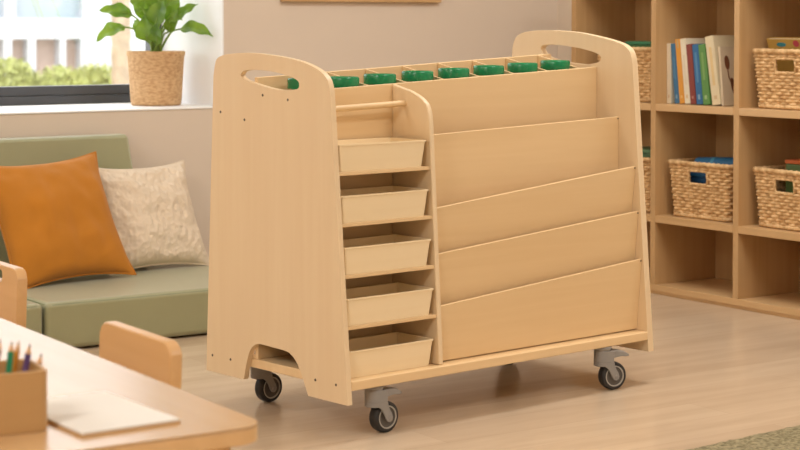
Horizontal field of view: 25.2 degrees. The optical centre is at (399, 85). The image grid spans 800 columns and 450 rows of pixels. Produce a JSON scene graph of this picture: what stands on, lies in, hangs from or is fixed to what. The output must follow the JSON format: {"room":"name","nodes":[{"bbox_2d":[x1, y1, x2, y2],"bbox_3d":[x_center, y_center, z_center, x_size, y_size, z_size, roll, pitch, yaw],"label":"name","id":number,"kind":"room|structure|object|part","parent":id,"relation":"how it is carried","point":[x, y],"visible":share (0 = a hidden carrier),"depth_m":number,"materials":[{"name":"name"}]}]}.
{"room":"children's room","nodes":[
{"label":"children's room","id":0,"kind":"room"},
{"bbox_2d":[0,0,556,265],"bbox_3d":[-2.372,-0.551,5.886,7.150,2.700,0.620,-1,2,-34],"label":"wall","id":1,"kind":"structure","parent":0,"point":[329,36],"depth_m":6.92,"materials":[{"name":"beige paint"}]},
{"bbox_2d":[0,24,161,105],"bbox_3d":[-1.922,-0.878,6.449,2.340,1.925,0.060,-1,2,-34],"label":"window","id":2,"kind":"structure","parent":1,"relation":"in","point":[104,93],"depth_m":6.89,"materials":[{"name":"black metal"}]},
{"bbox_2d":[0,102,212,114],"bbox_3d":[-1.797,0.094,6.299,2.340,0.007,0.625,-1,2,-34],"label":"windowsill","id":3,"kind":"structure","parent":1,"relation":"attached to","point":[94,107],"depth_m":6.59,"materials":[{"name":"white paint"}]},
{"bbox_2d":[96,0,212,105],"bbox_3d":[-0.917,-0.191,6.793,0.432,0.527,0.230,0,2,4],"label":"potted plant","id":4,"kind":"object","parent":3,"relation":"on","point":[155,75],"visible":1,"depth_m":6.72,"materials":[{"name":"green plant"}]},
{"bbox_3d":[-0.926,-0.030,6.803,0.222,0.205,0.222,-1,2,-34],"label":"pot","id":5,"kind":"part","parent":4,"relation":"part of","materials":[{"name":"beige wicker"}]},
{"bbox_2d":[162,0,223,105],"bbox_3d":[-1.798,-0.872,6.269,2.340,1.925,0.618,-1,2,-34],"label":"trim","id":6,"kind":"structure","parent":1,"relation":"attached to","point":[202,52],"depth_m":6.84,"materials":[{"name":"white paint"}]},
{"bbox_2d":[280,0,440,2],"bbox_3d":[-0.145,-0.609,7.018,0.741,0.560,0.024,-1,2,-34],"label":"picture frame","id":7,"kind":"object","parent":1,"relation":"attached to","point":[406,1],"visible":1,"depth_m":7.04,"materials":[{"name":"brown wood"}]},
{"bbox_2d":[75,293,799,449],"bbox_3d":[-0.248,0.954,2.833,7.150,0.100,8.100,-1,2,-34],"label":"floor","id":8,"kind":"structure","parent":0,"point":[713,374],"depth_m":4.76,"materials":[{"name":"brown wood"}]},
{"bbox_2d":[0,261,26,327],"bbox_3d":[-1.035,0.634,3.984,0.333,0.464,0.296,-1,2,-33],"label":"chair","id":9,"kind":"object","parent":8,"relation":"on","point":[13,282],"visible":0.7,"depth_m":3.95,"materials":[{"name":"brown wood"}]},
{"bbox_2d":[0,134,208,346],"bbox_3d":[-1.253,0.494,5.801,1.780,0.606,0.793,-1,2,-34],"label":"sofa","id":10,"kind":"object","parent":8,"relation":"on","point":[170,300],"visible":0.35,"depth_m":5.73,"materials":[{"name":"green fabric"}]},
{"bbox_2d":[26,300,41,333],"bbox_3d":[-1.594,0.735,5.463,0.826,0.147,0.608,-1,2,-34],"label":"seat cushion","id":11,"kind":"object","parent":10,"relation":"on","point":[34,307],"depth_m":5.43,"materials":[{"name":"green fabric"}]},
{"bbox_3d":[-1.542,0.487,5.980,1.505,0.606,0.170,-1,2,-34],"label":"backrest","id":12,"kind":"part","parent":10,"relation":"part of","materials":[{"name":"green fabric"}]},
{"bbox_2d":[0,151,136,288],"bbox_3d":[-1.138,0.445,5.938,0.481,0.426,0.258,-2,3,-41],"label":"throw cushion","id":13,"kind":"object","parent":10,"relation":"on","point":[57,223],"visible":0.96,"depth_m":5.87,"materials":[{"name":"orange fabric"}]},
{"bbox_2d":[27,264,208,346],"bbox_3d":[-0.857,0.718,5.968,0.946,0.147,0.608,-1,2,-34],"label":"seat cushion","id":14,"kind":"object","parent":10,"relation":"on","point":[170,300],"depth_m":5.67,"materials":[{"name":"green fabric"}]},
{"bbox_2d":[98,160,208,274],"bbox_3d":[-0.881,0.456,6.255,0.410,0.365,0.241,-2,2,-38],"label":"throw cushion","id":15,"kind":"object","parent":10,"relation":"on","point":[152,211],"visible":0.8,"depth_m":6.20,"materials":[{"name":"beige fabric"}]},
{"bbox_2d":[0,318,256,449],"bbox_3d":[-0.959,0.677,2.900,0.860,0.450,1.550,-1,2,-32],"label":"table","id":16,"kind":"object","parent":8,"relation":"on","point":[204,424],"visible":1,"depth_m":2.58,"materials":[{"name":"brown wood"}]},
{"bbox_2d":[0,359,46,435],"bbox_3d":[-0.570,0.426,2.434,0.164,0.083,0.100,-1,2,-27],"label":"pencil holder","id":17,"kind":"object","parent":16,"relation":"on","point":[23,395],"visible":0.85,"depth_m":2.41,"materials":[{"name":"brown wood"}]},
{"bbox_2d":[5,341,13,372],"bbox_3d":[-0.537,0.405,2.452,0.009,0.110,0.022,1,2,34],"label":"pencil","id":18,"kind":"object","parent":17,"relation":"in","point":[10,354],"visible":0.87,"depth_m":2.45,"materials":[{"name":"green wood"}]},
{"bbox_2d":[12,341,19,372],"bbox_3d":[-0.537,0.406,2.474,0.024,0.107,0.009,0,2,-9],"label":"pencil","id":19,"kind":"object","parent":17,"relation":"in","point":[17,348],"visible":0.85,"depth_m":2.47,"materials":[{"name":"brown wood"}]},
{"bbox_2d":[22,344,30,371],"bbox_3d":[-0.520,0.408,2.468,0.009,0.104,0.030,1,2,37],"label":"pencil","id":20,"kind":"object","parent":17,"relation":"in","point":[27,357],"visible":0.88,"depth_m":2.47,"materials":[{"name":"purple wood"}]},
{"bbox_2d":[36,353,41,365],"bbox_3d":[-0.506,0.415,2.471,0.009,0.089,0.037,1,2,31],"label":"pencil","id":21,"kind":"object","parent":17,"relation":"in","point":[39,361],"visible":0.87,"depth_m":2.48,"materials":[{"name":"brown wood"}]},
{"bbox_2d":[47,391,179,436],"bbox_3d":[-0.431,0.461,2.528,0.148,0.006,0.232,-1,2,-36],"label":"pad","id":22,"kind":"object","parent":16,"relation":"on","point":[96,413],"visible":0.79,"depth_m":2.50,"materials":[{"name":"white paper"}]},
{"bbox_2d":[99,321,181,388],"bbox_3d":[-0.583,0.665,3.076,0.333,0.464,0.296,-1,2,-33],"label":"chair","id":23,"kind":"object","parent":8,"relation":"on","point":[157,357],"visible":0.38,"depth_m":3.11,"materials":[{"name":"brown wood"}]},
{"bbox_2d":[206,30,653,431],"bbox_3d":[0.102,0.343,4.846,1.106,0.984,0.599,-2,3,-41],"label":"trolley","id":24,"kind":"object","parent":8,"relation":"on","point":[534,218],"visible":0.97,"depth_m":4.64,"materials":[{"name":"brown wood"}]},
{"bbox_3d":[-0.312,0.338,4.493,0.015,0.839,0.588,-2,3,-41],"label":"panel","id":25,"kind":"part","parent":24,"relation":"part of","materials":[{"name":"brown wood"}]},
{"bbox_2d":[287,78,298,88],"bbox_3d":[-0.244,0.065,4.559,0.085,0.168,0.085,-1,2,-34],"label":"jar","id":26,"kind":"object","parent":24,"relation":"in","point":[292,83],"visible":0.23,"depth_m":4.52,"materials":[{"name":"plastic"}]},
{"bbox_2d":[330,76,358,87],"bbox_3d":[-0.147,0.060,4.578,0.085,0.168,0.085,2,2,38],"label":"jar","id":27,"kind":"object","parent":24,"relation":"in","point":[338,81],"visible":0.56,"depth_m":4.54,"materials":[{"name":"plastic"}]},
{"bbox_2d":[363,73,395,83],"bbox_3d":[-0.053,0.052,4.660,0.085,0.168,0.085,1,2,21],"label":"jar","id":28,"kind":"object","parent":24,"relation":"in","point":[369,78],"visible":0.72,"depth_m":4.62,"materials":[{"name":"plastic"}]},
{"bbox_2d":[338,137,425,171],"bbox_3d":[-0.085,0.170,4.454,0.282,0.066,0.142,-2,3,-41],"label":"tray","id":29,"kind":"object","parent":24,"relation":"on","point":[389,152],"visible":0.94,"depth_m":4.41,"materials":[{"name":"cream plastic"}]},
{"bbox_2d":[340,186,427,222],"bbox_3d":[-0.079,0.294,4.452,0.282,0.066,0.142,-2,3,-41],"label":"tray","id":30,"kind":"object","parent":24,"relation":"on","point":[382,202],"visible":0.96,"depth_m":4.42,"materials":[{"name":"cream plastic"}]},
{"bbox_2d":[339,166,429,175],"bbox_3d":[-0.085,0.208,4.464,0.296,0.009,0.146,-2,3,-41],"label":"shelf","id":31,"kind":"object","parent":24,"relation":"attached to","point":[423,170],"depth_m":4.48,"materials":[{"name":"brown wood"}]},
{"bbox_2d":[343,234,430,274],"bbox_3d":[-0.073,0.418,4.450,0.282,0.066,0.142,-2,3,-41],"label":"tray","id":32,"kind":"object","parent":24,"relation":"on","point":[393,251],"visible":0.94,"depth_m":4.42,"materials":[{"name":"cream plastic"}]},
{"bbox_2d":[342,215,431,227],"bbox_3d":[-0.082,0.331,4.465,0.296,0.009,0.154,-2,3,-41],"label":"shelf","id":33,"kind":"object","parent":24,"relation":"attached to","point":[426,220],"depth_m":4.45,"materials":[{"name":"brown wood"}]},
{"bbox_2d":[346,282,432,325],"bbox_3d":[-0.066,0.541,4.449,0.282,0.066,0.142,-2,3,-41],"label":"tray","id":34,"kind":"object","parent":24,"relation":"on","point":[389,301],"visible":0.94,"depth_m":4.42,"materials":[{"name":"cream plastic"}]},
{"bbox_2d":[345,264,433,278],"bbox_3d":[-0.079,0.456,4.466,0.296,0.009,0.163,-2,3,-41],"label":"shelf","id":35,"kind":"object","parent":24,"relation":"attached to","point":[428,270],"depth_m":4.44,"materials":[{"name":"brown wood"}]},
{"bbox_2d":[349,332,432,377],"bbox_3d":[-0.067,0.669,4.454,0.282,0.066,0.142,-2,3,-41],"label":"tray","id":36,"kind":"object","parent":24,"relation":"on","point":[394,351],"visible":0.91,"depth_m":4.44,"materials":[{"name":"cream plastic"}]},
{"bbox_2d":[348,313,435,329],"bbox_3d":[-0.076,0.579,4.467,0.296,0.009,0.172,-2,3,-41],"label":"shelf","id":37,"kind":"object","parent":24,"relation":"attached to","point":[430,319],"depth_m":4.43,"materials":[{"name":"brown wood"}]},
{"bbox_3d":[0.037,0.302,4.916,1.068,0.769,0.012,-2,3,-41],"label":"panel","id":38,"kind":"part","parent":24,"relation":"part of","materials":[{"name":"brown wood"}]},
{"bbox_2d":[401,70,432,80],"bbox_3d":[0.046,0.044,4.745,0.085,0.168,0.085,0,2,4],"label":"jar","id":39,"kind":"object","parent":24,"relation":"on","point":[413,75],"visible":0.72,"depth_m":4.71,"materials":[{"name":"plastic"}]},
{"bbox_3d":[0.102,0.701,4.854,1.068,0.024,0.567,-2,3,-41],"label":"board","id":40,"kind":"part","parent":24,"relation":"part of","materials":[{"name":"brown wood"}]},
{"bbox_2d":[438,68,468,77],"bbox_3d":[0.144,0.036,4.830,0.085,0.168,0.085,0,2,-13],"label":"jar","id":41,"kind":"object","parent":24,"relation":"on","point":[442,72],"visible":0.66,"depth_m":4.79,"materials":[{"name":"plastic"}]},
{"bbox_3d":[0.155,0.324,4.781,1.068,0.734,0.012,-2,3,-41],"label":"panel","id":42,"kind":"part","parent":24,"relation":"part of","materials":[{"name":"brown wood"}]},
{"bbox_2d":[473,65,503,74],"bbox_3d":[0.243,0.028,4.915,0.085,0.168,0.085,-1,2,-30],"label":"jar","id":43,"kind":"object","parent":24,"relation":"on","point":[477,69],"visible":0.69,"depth_m":4.88,"materials":[{"name":"plastic"}]},
{"bbox_2d":[507,62,537,72],"bbox_3d":[0.342,0.020,5.001,0.085,0.168,0.085,2,3,42],"label":"jar","id":44,"kind":"object","parent":24,"relation":"on","point":[517,67],"visible":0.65,"depth_m":4.96,"materials":[{"name":"plastic"}]},
{"bbox_2d":[540,60,569,69],"bbox_3d":[0.440,0.011,5.086,0.085,0.168,0.085,1,2,25],"label":"jar","id":45,"kind":"object","parent":24,"relation":"on","point":[544,64],"visible":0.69,"depth_m":5.05,"materials":[{"name":"plastic"}]},
{"bbox_3d":[0.508,0.286,5.204,0.022,0.894,0.588,-2,3,-41],"label":"panel","id":46,"kind":"part","parent":24,"relation":"part of","materials":[{"name":"brown wood"}]},
{"bbox_2d":[571,0,799,319],"bbox_3d":[1.298,0.189,6.401,0.318,1.186,1.755,-1,2,-34],"label":"bookcase","id":47,"kind":"object","parent":8,"relation":"on","point":[743,264],"visible":0.58,"depth_m":6.63,"materials":[{"name":"brown wood"}]},
{"bbox_3d":[0.807,0.178,7.112,0.310,1.160,0.026,-1,2,-34],"label":"panel","id":48,"kind":"part","parent":47,"relation":"part of","materials":[{"name":"brown wood"}]},
{"bbox_2d":[597,47,650,101],"bbox_3d":[0.940,-0.048,6.885,0.245,0.210,0.330,-1,2,-37],"label":"basket","id":49,"kind":"object","parent":47,"relation":"on","point":[643,54],"visible":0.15,"depth_m":6.73,"materials":[{"name":"beige wicker"}]},
{"bbox_2d":[625,41,650,46],"bbox_3d":[0.961,-0.061,6.851,0.134,0.219,0.154,-1,2,-31],"label":"toy box","id":50,"kind":"object","parent":49,"relation":"in","point":[630,43],"visible":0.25,"depth_m":6.81,"materials":[{"name":"green plastic"}]},
{"bbox_3d":[0.961,-0.164,6.847,0.134,0.014,0.154,-1,2,-31],"label":"box lid","id":51,"kind":"part","parent":50,"relation":"part of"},
{"bbox_3d":[0.936,0.069,6.919,0.310,0.026,0.433,-1,2,-34],"label":"shelf","id":52,"kind":"part","parent":47,"relation":"part of","materials":[{"name":"brown wood"}]},
{"bbox_2d":[643,157,650,212],"bbox_3d":[0.940,0.366,6.899,0.245,0.210,0.330,-1,2,-34],"label":"basket","id":53,"kind":"object","parent":47,"relation":"on","point":[646,160],"visible":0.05,"depth_m":6.73,"materials":[{"name":"beige wicker"}]},
{"bbox_2d":[642,146,650,157],"bbox_3d":[0.955,0.350,6.873,0.134,0.224,0.174,-1,2,-34],"label":"toy box","id":54,"kind":"object","parent":53,"relation":"in","point":[646,150],"visible":0.16,"depth_m":6.79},
{"bbox_3d":[0.955,0.245,6.869,0.134,0.014,0.174,-1,2,-34],"label":"box lid","id":55,"kind":"part","parent":54,"relation":"part of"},
{"bbox_3d":[0.936,0.483,6.933,0.310,0.026,0.433,-1,2,-34],"label":"shelf","id":56,"kind":"part","parent":47,"relation":"part of","materials":[{"name":"brown wood"}]},
{"bbox_2d":[667,43,674,102],"bbox_3d":[1.067,-0.048,6.695,0.171,0.222,0.021,-1,2,-34],"label":"book","id":57,"kind":"object","parent":47,"relation":"on","point":[670,84],"visible":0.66,"depth_m":6.65,"materials":[{"name":"white paper"}]},
{"bbox_2d":[671,43,679,103],"bbox_3d":[1.086,-0.048,6.668,0.171,0.223,0.048,-1,2,-34],"label":"book","id":58,"kind":"object","parent":47,"relation":"on","point":[673,47],"visible":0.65,"depth_m":6.62,"materials":[{"name":"blue paper"}]},
{"bbox_2d":[675,39,684,103],"bbox_3d":[1.100,-0.055,6.647,0.171,0.239,0.052,-1,2,-34],"label":"book","id":59,"kind":"object","parent":47,"relation":"on","point":[677,41],"visible":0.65,"depth_m":6.60,"materials":[{"name":"orange paper"}]},
{"bbox_2d":[686,44,696,103],"bbox_3d":[1.133,-0.045,6.598,0.171,0.222,0.053,-1,2,-34],"label":"book","id":60,"kind":"object","parent":47,"relation":"on","point":[692,87],"visible":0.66,"depth_m":6.55,"materials":[{"name":"red paper"}]},
{"bbox_2d":[680,38,705,103],"bbox_3d":[1.116,-0.056,6.623,0.171,0.241,0.056,-1,2,-34],"label":"book","id":61,"kind":"object","parent":47,"relation":"on","point":[683,42],"visible":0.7,"depth_m":6.58,"materials":[{"name":"white paper"}]},
{"bbox_3d":[1.187,0.496,6.567,0.310,0.026,0.402,-1,2,-34],"label":"shelf","id":62,"kind":"part","parent":47,"relation":"part of","materials":[{"name":"brown wood"}]},
{"bbox_3d":[1.187,0.082,6.553,0.310,0.026,0.402,-1,2,-34],"label":"shelf","id":63,"kind":"part","parent":47,"relation":"part of","materials":[{"name":"brown wood"}]},
{"bbox_2d":[692,44,702,104],"bbox_3d":[1.152,-0.044,6.571,0.171,0.222,0.058,-1,2,-34],"label":"book","id":64,"kind":"object","parent":47,"relation":"on","point":[697,73],"visible":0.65,"depth_m":6.52,"materials":[{"name":"blue paper"}]},
{"bbox_2d":[668,157,732,221],"bbox_3d":[1.172,0.378,6.571,0.245,0.210,0.330,-1,2,-36],"label":"basket","id":65,"kind":"object","parent":47,"relation":"on","point":[712,200],"visible":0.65,"depth_m":6.49,"materials":[{"name":"beige wicker"}]},
{"bbox_2d":[694,157,732,172],"bbox_3d":[1.160,0.289,6.521,0.062,0.069,0.192,-2,3,-41],"label":"book","id":66,"kind":"object","parent":65,"relation":"in","point":[717,160],"visible":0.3,"depth_m":6.50,"materials":[{"name":"blue paper"}]},
{"bbox_2d":[698,44,711,104],"bbox_3d":[1.171,-0.043,6.543,0.171,0.222,0.062,-1,2,-34],"label":"book","id":67,"kind":"object","parent":47,"relation":"on","point":[705,81],"visible":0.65,"depth_m":6.49,"materials":[{"name":"green paper"}]},
{"bbox_3d":[1.426,0.186,6.488,0.008,1.186,1.755,-1,2,-34],"label":"panel","id":68,"kind":"part","parent":47,"relation":"part of","materials":[{"name":"brown wood"}]},
{"bbox_2d":[705,35,733,104],"bbox_3d":[1.196,-0.058,6.506,0.171,0.253,0.081,-1,2,-34],"label":"book","id":69,"kind":"object","parent":47,"relation":"on","point":[713,42],"visible":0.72,"depth_m":6.46,"materials":[{"name":"beige paper"}]},
{"bbox_2d":[718,47,733,105],"bbox_3d":[1.217,-0.036,6.476,0.160,0.212,0.031,-1,2,-34],"label":"book","id":70,"kind":"object","parent":47,"relation":"on","point":[726,54],"visible":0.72,"depth_m":6.44,"materials":[{"name":"beige paper"}]},
{"bbox_2d":[724,55,733,92],"bbox_3d":[1.193,-0.032,6.452,0.056,0.157,0.005,-1,-3,-34],"label":"picture","id":71,"kind":"object","parent":70,"relation":"attached to","point":[728,59],"depth_m":6.45},
{"bbox_3d":[1.426,0.508,6.218,0.310,0.026,0.394,-1,2,-34],"label":"shelf","id":72,"kind":"part","parent":47,"relation":"part of","materials":[{"name":"brown wood"}]},
{"bbox_3d":[1.426,0.094,6.203,0.310,0.026,0.394,-1,2,-34],"label":"shelf","id":73,"kind":"part","parent":47,"relation":"part of","materials":[{"name":"brown wood"}]},
{"bbox_2d":[752,165,799,231],"bbox_3d":[1.415,0.390,6.216,0.245,0.210,0.330,-1,2,-33],"label":"basket","id":74,"kind":"object","parent":47,"relation":"on","point":[779,208],"visible":0.99,"depth_m":6.20,"materials":[{"name":"beige wicker"}]},
{"bbox_2d":[785,159,799,192],"bbox_3d":[1.443,0.371,6.213,0.104,0.226,0.194,-1,2,-37],"label":"book","id":75,"kind":"object","parent":74,"relation":"in","point":[791,164],"visible":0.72,"depth_m":6.24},
{"bbox_3d":[1.443,0.265,6.210,0.104,0.014,0.194,-1,2,-37],"label":"box lid","id":76,"kind":"part","parent":75,"relation":"part of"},
{"bbox_2d":[752,48,799,109],"bbox_3d":[1.411,-0.025,6.202,0.245,0.210,0.330,-1,2,-34],"label":"basket","id":77,"kind":"object","parent":47,"relation":"on","point":[778,89],"visible":0.96,"depth_m":6.17,"materials":[{"name":"beige wicker"}]},
{"bbox_2d":[767,37,799,71],"bbox_3d":[1.385,-0.051,6.260,0.103,0.236,0.190,-1,2,-34],"label":"book","id":78,"kind":"object","parent":77,"relation":"in","point":[773,42],"visible":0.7,"depth_m":6.26,"materials":[{"name":"cardboard"}]},
{"bbox_2d":[777,42,785,46],"bbox_3d":[1.331,-0.144,6.256,0.001,0.016,0.044,-26,16,-31],"label":"picture","id":79,"kind":"object","parent":78,"relation":"on","point":[780,44],"depth_m":6.25},
{"bbox_2d":[793,40,798,46],"bbox_3d":[1.370,-0.146,6.198,0.001,0.024,0.028,-26,16,-31],"label":"picture","id":80,"kind":"object","parent":78,"relation":"on","point":[795,43],"depth_m":6.20},
{"bbox_2d":[686,425,799,449],"bbox_3d":[1.320,0.871,3.503,2.457,0.015,1.880,-2,3,-39],"label":"rug","id":81,"kind":"object","parent":8,"relation":"on","point":[788,438],"visible":1,"depth_m":4.23,"materials":[{"name":"beige carpet"}]},
{"bbox_2d":[557,0,571,61],"bbox_3d":[2.828,-0.504,4.525,0.105,2.700,7.500,-1,2,-34],"label":"wall","id":82,"kind":"structure","parent":0,"point":[564,7],"depth_m":7.56,"materials":[{"name":"beige paint"}]},
{"label":"outside","id":83,"kind":"structure","parent":0,"visible":0},
{"bbox_3d":[-22.529,1.164,86.151,180.000,0.200,152.500,-1,2,-34],"label":"ground","id":84,"kind":"structure","parent":83,"visible":0},
{"bbox_2d":[0,65,7,86],"bbox_3d":[-10.055,0.796,41.654,2.192,3.581,1.831,-1,2,-34],"label":"shrub","id":85,"kind":"object","parent":84,"relation":"on","point":[3,79],"visible":0.06,"depth_m":41.82,"materials":[{"name":"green plant"}]},
{"bbox_2d":[0,55,39,86],"bbox_3d":[-9.314,0.903,42.645,2.250,3.309,1.803,-1,2,-34],"label":"shrub","id":86,"kind":"object","parent":84,"relation":"on","point":[16,75],"visible":0.26,"depth_m":42.42,"materials":[{"name":"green plant"}]},
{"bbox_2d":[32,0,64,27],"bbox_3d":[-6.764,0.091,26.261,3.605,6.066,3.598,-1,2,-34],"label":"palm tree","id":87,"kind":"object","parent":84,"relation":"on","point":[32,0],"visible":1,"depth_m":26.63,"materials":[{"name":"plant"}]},
{"bbox_2d":[30,64,91,85],"bbox_3d":[-8.185,0.995,42.931,2.203,3.100,1.850,-1,2,-34],"label":"shrub","id":88,"kind":"object","parent":84,"relation":"on","point":[47,78],"visible":0.14,"depth_m":42.72,"materials":[{"name":"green plant"}]},
{"bbox_2d":[0,0,144,78],"bbox_3d":[-15.534,-2.632,62.501,21.000,9.000,0.800,-1,2,-34],"label":"building","id":89,"kind":"structure","parent":84,"relation":"on","point":[22,35],"depth_m":64.50,"materials":[{"name":"white"}]},
{"bbox_2d":[62,62,111,84],"bbox_3d":[-7.462,0.939,43.898,2.253,3.145,1.817,-1,2,-34],"label":"shrub","id":90,"kind":"object","parent":84,"relation":"on","point":[95,77],"visible":0.12,"depth_m":43.65,"materials":[{"name":"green plant"}]},
{"bbox_2d":[111,0,130,83],"bbox_3d":[-4.153,-0.499,27.449,4.077,7.133,4.118,-1,2,-34],"label":"palm tree","id":91,"kind":"object","parent":84,"relation":"on","point":[121,40],"visible":0.19,"depth_m":27.25,"materials":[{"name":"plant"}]}
]}

